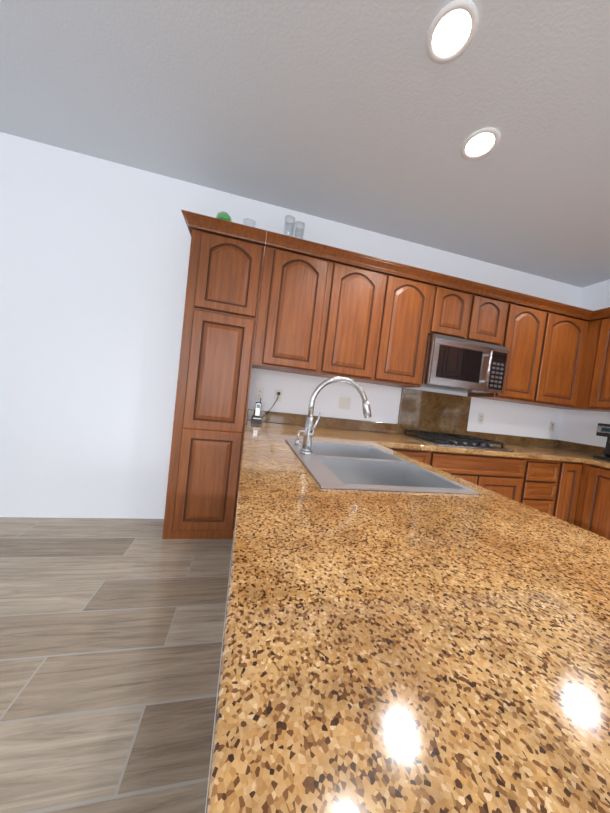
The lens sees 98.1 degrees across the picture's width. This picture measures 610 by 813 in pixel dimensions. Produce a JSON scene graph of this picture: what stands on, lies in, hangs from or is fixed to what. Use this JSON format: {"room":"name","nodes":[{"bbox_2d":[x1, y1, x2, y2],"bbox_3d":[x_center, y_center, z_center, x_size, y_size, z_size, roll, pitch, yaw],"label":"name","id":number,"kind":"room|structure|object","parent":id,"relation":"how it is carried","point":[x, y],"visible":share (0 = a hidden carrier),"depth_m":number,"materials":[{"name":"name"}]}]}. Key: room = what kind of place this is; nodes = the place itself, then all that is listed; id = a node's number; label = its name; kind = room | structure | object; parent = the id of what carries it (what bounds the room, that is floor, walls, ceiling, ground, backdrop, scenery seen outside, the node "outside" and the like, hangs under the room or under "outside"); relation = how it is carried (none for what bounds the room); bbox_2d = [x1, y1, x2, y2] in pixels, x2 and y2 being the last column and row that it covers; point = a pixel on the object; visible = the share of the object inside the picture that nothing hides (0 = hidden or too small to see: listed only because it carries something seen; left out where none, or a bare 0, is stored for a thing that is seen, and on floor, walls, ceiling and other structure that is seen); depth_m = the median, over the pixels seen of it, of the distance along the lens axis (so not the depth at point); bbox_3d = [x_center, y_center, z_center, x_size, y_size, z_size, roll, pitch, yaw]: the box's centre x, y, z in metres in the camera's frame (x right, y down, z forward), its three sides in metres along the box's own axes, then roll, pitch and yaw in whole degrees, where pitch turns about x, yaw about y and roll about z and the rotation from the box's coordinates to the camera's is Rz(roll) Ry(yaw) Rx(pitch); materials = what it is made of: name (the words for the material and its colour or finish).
{"room":"kitchen","nodes":[
{"label":"kitchen","id":0,"kind":"room"},
{"bbox_2d":[0,517,232,812],"bbox_3d":[0.617,1.366,-1.401,9.790,0.100,8.240,6,2,-12],"label":"floor","id":1,"kind":"structure","parent":0,"point":[111,634],"depth_m":1.09,"materials":[{"name":"tile"}]},
{"bbox_2d":[162,210,266,538],"bbox_3d":[-0.742,-0.164,2.116,0.587,2.368,0.377,6,2,-12],"label":"pantry cabinet","id":2,"kind":"object","parent":1,"relation":"on","point":[225,266],"visible":1,"depth_m":1.98,"materials":[{"name":"brown wood"}]},
{"bbox_2d":[216,211,231,221],"bbox_3d":[-0.644,-1.395,2.082,0.140,0.215,0.140,6,2,-12],"label":"vase","id":3,"kind":"object","parent":2,"relation":"on","point":[223,215],"visible":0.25,"depth_m":2.02,"materials":[{"name":"green glass"}]},
{"bbox_2d":[242,219,256,227],"bbox_3d":[-0.455,-1.368,2.124,0.124,0.200,0.124,6,2,-12],"label":"glass vase","id":4,"kind":"object","parent":2,"relation":"on","point":[243,221],"visible":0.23,"depth_m":2.09,"materials":[{"name":"clear glass"}]},
{"bbox_2d":[397,448,432,465],"bbox_3d":[0.722,0.748,2.363,0.328,0.872,0.619,6,2,-12],"label":"base cabinet","id":5,"kind":"object","parent":1,"relation":"on","point":[426,457],"depth_m":2.07,"materials":[{"name":"brown wood"}]},
{"bbox_2d":[206,428,609,812],"bbox_3d":[-0.084,0.248,0.888,0.266,0.040,1.770,6,2,-12],"label":"countertop","id":6,"kind":"structure","parent":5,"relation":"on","point":[403,652],"depth_m":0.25,"materials":[{"name":"brown stone"}]},
{"bbox_2d":[300,377,370,454],"bbox_3d":[0.163,0.047,1.231,0.332,0.372,0.103,6,2,-12],"label":"pull-down faucet","id":7,"kind":"object","parent":6,"relation":"on","point":[310,427],"visible":1,"depth_m":1.22,"materials":[{"name":"silver metal"}]},
{"bbox_2d":[285,439,478,493],"bbox_3d":[0.232,0.343,1.245,0.570,0.198,0.790,6,2,-12],"label":"double-bowl sink","id":8,"kind":"object","parent":6,"relation":"in","point":[331,465],"visible":0.58,"depth_m":1.22,"materials":[{"name":"silver metal"}]},
{"bbox_2d":[294,430,303,445],"bbox_3d":[-0.018,0.163,1.411,0.068,0.088,0.034,6,2,-12],"label":"soap dispenser","id":9,"kind":"object","parent":8,"relation":"on","point":[297,442],"visible":0.85,"depth_m":1.40,"materials":[{"name":"silver metal"}]},
{"bbox_2d":[244,420,609,467],"bbox_3d":[1.333,0.357,2.327,3.660,0.040,0.898,6,2,-12],"label":"countertop","id":10,"kind":"structure","parent":5,"relation":"on","point":[322,434],"depth_m":2.23,"materials":[{"name":"brown stone"}]},
{"bbox_2d":[252,398,261,423],"bbox_3d":[-0.402,0.031,2.258,0.080,0.215,0.100,6,2,-12],"label":"cordless phone","id":11,"kind":"object","parent":10,"relation":"on","point":[256,418],"visible":1,"depth_m":2.26,"materials":[{"name":"silver plastic"}]},
{"bbox_2d":[401,429,513,451],"bbox_3d":[1.375,0.306,2.449,0.760,0.060,0.520,6,2,-12],"label":"gas cooktop","id":12,"kind":"object","parent":10,"relation":"in","point":[445,439],"visible":1,"depth_m":2.31,"materials":[{"name":"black metal"}]},
{"bbox_2d":[593,423,609,460],"bbox_3d":[2.883,0.341,2.435,0.260,0.335,0.218,6,2,-12],"label":"coffee maker","id":13,"kind":"object","parent":10,"relation":"on","point":[603,430],"visible":1,"depth_m":2.46,"materials":[{"name":"black plastic"}]},
{"bbox_2d":[433,451,532,503],"bbox_3d":[1.346,0.814,2.501,0.958,0.872,0.619,6,2,-12],"label":"base cabinet","id":14,"kind":"object","parent":1,"relation":"on","point":[508,477],"depth_m":2.22,"materials":[{"name":"brown wood"}]},
{"bbox_2d":[525,459,564,517],"bbox_3d":[2.001,0.884,2.646,0.390,0.872,0.619,6,2,-12],"label":"base cabinet","id":15,"kind":"object","parent":1,"relation":"on","point":[543,494],"depth_m":2.35,"materials":[{"name":"brown wood"}]},
{"bbox_2d":[557,461,584,523],"bbox_3d":[2.317,0.917,2.717,0.261,0.872,0.619,6,2,-12],"label":"base cabinet","id":16,"kind":"object","parent":1,"relation":"on","point":[576,494],"depth_m":2.42,"materials":[{"name":"brown wood"}]},
{"bbox_2d":[573,463,609,539],"bbox_3d":[2.826,0.989,2.349,0.619,0.872,0.362,6,2,-12],"label":"base cabinet","id":17,"kind":"object","parent":1,"relation":"on","point":[593,501],"depth_m":2.32,"materials":[{"name":"brown wood"}]},
{"bbox_2d":[0,132,581,518],"bbox_3d":[-0.763,-0.400,2.353,8.120,2.815,0.120,6,2,-12],"label":"wall","id":18,"kind":"structure","parent":0,"point":[94,257],"depth_m":2.12,"materials":[{"name":"white paint"}]},
{"bbox_2d":[255,387,263,399],"bbox_3d":[-0.408,-0.116,2.380,0.070,0.115,0.006,6,2,-12],"label":"electrical outlet","id":19,"kind":"object","parent":18,"relation":"attached to","point":[259,393],"visible":1,"depth_m":2.38,"materials":[{"name":"white plastic"}]},
{"bbox_2d":[274,389,282,401],"bbox_3d":[-0.245,-0.099,2.416,0.070,0.115,0.006,6,2,-12],"label":"electrical outlet","id":20,"kind":"object","parent":18,"relation":"attached to","point":[279,399],"visible":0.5,"depth_m":2.42,"materials":[{"name":"white plastic"}]},
{"bbox_2d":[252,231,335,375],"bbox_3d":[-0.124,-0.794,2.232,0.529,0.983,0.334,6,2,-12],"label":"upper cabinet","id":21,"kind":"object","parent":18,"relation":"attached to","point":[326,311],"depth_m":2.07,"materials":[{"name":"brown wood"}]},
{"bbox_2d":[284,215,304,238],"bbox_3d":[-0.100,-1.380,2.200,0.194,0.300,0.096,5,3,-36],"label":"goblet","id":22,"kind":"object","parent":21,"relation":"on","point":[294,228],"visible":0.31,"depth_m":2.19,"materials":[{"name":"clear glass"}]},
{"bbox_2d":[339,397,350,409],"bbox_3d":[0.385,-0.032,2.555,0.116,0.115,0.008,6,2,-12],"label":"light switch","id":23,"kind":"object","parent":18,"relation":"attached to","point":[344,402],"visible":1,"depth_m":2.55,"materials":[{"name":"white plastic"}]},
{"bbox_2d":[312,248,391,382],"bbox_3d":[0.367,-0.742,2.341,0.482,0.983,0.334,6,2,-12],"label":"upper cabinet","id":24,"kind":"object","parent":18,"relation":"attached to","point":[359,282],"depth_m":2.18,"materials":[{"name":"brown wood"}]},
{"bbox_2d":[247,388,558,447],"bbox_3d":[1.276,0.079,2.748,3.646,0.465,0.020,6,2,-12],"label":"backsplash","id":25,"kind":"structure","parent":18,"relation":"attached to","point":[420,410],"depth_m":2.73,"materials":[{"name":"brown stone"}]},
{"bbox_2d":[370,263,439,387],"bbox_3d":[0.834,-0.692,2.444,0.479,0.983,0.334,6,2,-12],"label":"upper cabinet","id":26,"kind":"object","parent":18,"relation":"attached to","point":[410,305],"depth_m":2.28,"materials":[{"name":"brown wood"}]},
{"bbox_2d":[432,275,475,340],"bbox_3d":[1.286,-0.889,2.529,0.396,0.495,0.334,6,2,-12],"label":"upper cabinet","id":27,"kind":"object","parent":18,"relation":"attached to","point":[456,298],"depth_m":2.37,"materials":[{"name":"brown wood"}]},
{"bbox_2d":[421,334,508,393],"bbox_3d":[1.438,-0.382,2.528,0.787,0.430,0.458,6,2,-12],"label":"over-the-range microwave","id":28,"kind":"object","parent":27,"relation":"attached to","point":[458,365],"visible":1,"depth_m":2.35,"materials":[{"name":"silver metal"}]},
{"bbox_2d":[478,413,483,423],"bbox_3d":[1.928,0.132,2.898,0.070,0.115,0.006,6,2,-12],"label":"electrical outlet","id":29,"kind":"object","parent":18,"relation":"attached to","point":[480,418],"visible":1,"depth_m":2.90,"materials":[{"name":"white plastic"}]},
{"bbox_2d":[472,283,511,346],"bbox_3d":[1.672,-0.848,2.615,0.398,0.495,0.334,6,2,-12],"label":"upper cabinet","id":30,"kind":"object","parent":18,"relation":"attached to","point":[493,304],"depth_m":2.46,"materials":[{"name":"brown wood"}]},
{"bbox_2d":[467,291,551,402],"bbox_3d":[2.070,-0.561,2.718,0.478,0.983,0.334,6,2,-12],"label":"upper cabinet","id":31,"kind":"object","parent":18,"relation":"attached to","point":[528,321],"depth_m":2.57,"materials":[{"name":"brown wood"}]},
{"bbox_2d":[549,421,554,431],"bbox_3d":[2.913,0.237,3.116,0.070,0.115,0.006,6,2,-12],"label":"electrical outlet","id":32,"kind":"object","parent":18,"relation":"attached to","point":[552,426],"visible":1,"depth_m":3.11,"materials":[{"name":"white plastic"}]},
{"bbox_2d":[520,303,591,409],"bbox_3d":[2.565,-0.508,2.828,0.542,0.983,0.334,6,2,-12],"label":"upper cabinet","id":33,"kind":"object","parent":18,"relation":"attached to","point":[568,326],"depth_m":2.67,"materials":[{"name":"brown wood"}]},
{"bbox_2d":[0,0,609,287],"bbox_3d":[0.949,-1.528,-1.509,9.790,0.100,8.240,6,2,-12],"label":"ceiling","id":34,"kind":"structure","parent":0,"point":[370,115],"depth_m":1.50,"materials":[{"name":"white paint"}]},
{"bbox_2d":[426,0,478,63],"bbox_3d":[0.632,-1.608,1.144,0.200,0.008,0.200,6,2,-12],"label":"recessed light","id":35,"kind":"object","parent":34,"relation":"in","point":[452,31],"visible":1,"depth_m":1.13,"materials":[{"name":"white plastic"}]},
{"bbox_2d":[461,127,499,159],"bbox_3d":[1.054,-1.576,1.595,0.200,0.008,0.200,6,2,-12],"label":"recessed light","id":36,"kind":"object","parent":34,"relation":"in","point":[480,143],"visible":1,"depth_m":1.59,"materials":[{"name":"white plastic"}]},
{"bbox_2d":[559,279,609,454],"bbox_3d":[3.973,0.258,-0.748,0.120,2.815,8.000,6,2,-12],"label":"wall","id":37,"kind":"structure","parent":0,"point":[579,426],"depth_m":2.95,"materials":[{"name":"white paint"}]},
{"bbox_2d":[559,440,604,455],"bbox_3d":[3.202,0.503,2.275,0.023,0.098,1.710,6,2,-12],"label":"backsplash","id":38,"kind":"structure","parent":37,"relation":"attached to","point":[571,446],"depth_m":2.92,"materials":[{"name":"brown stone"}]},
{"bbox_2d":[576,307,609,411],"bbox_3d":[3.099,-0.434,2.464,0.334,0.983,0.651,6,2,-12],"label":"upper cabinet","id":39,"kind":"object","parent":37,"relation":"attached to","point":[595,385],"depth_m":2.62,"materials":[{"name":"brown wood"}]},
{"bbox_3d":[-0.233,0.680,1.231,0.180,0.873,2.420,6,2,-12],"label":"wall","id":40,"kind":"structure","parent":0,"visible":0},
{"bbox_2d":[205,533,233,812],"bbox_3d":[-0.246,1.074,1.070,0.196,0.100,2.089,6,2,-12],"label":"baseboard","id":41,"kind":"structure","parent":40,"relation":"attached to","point":[217,694],"depth_m":0.91,"materials":[{"name":"white"}]}
]}

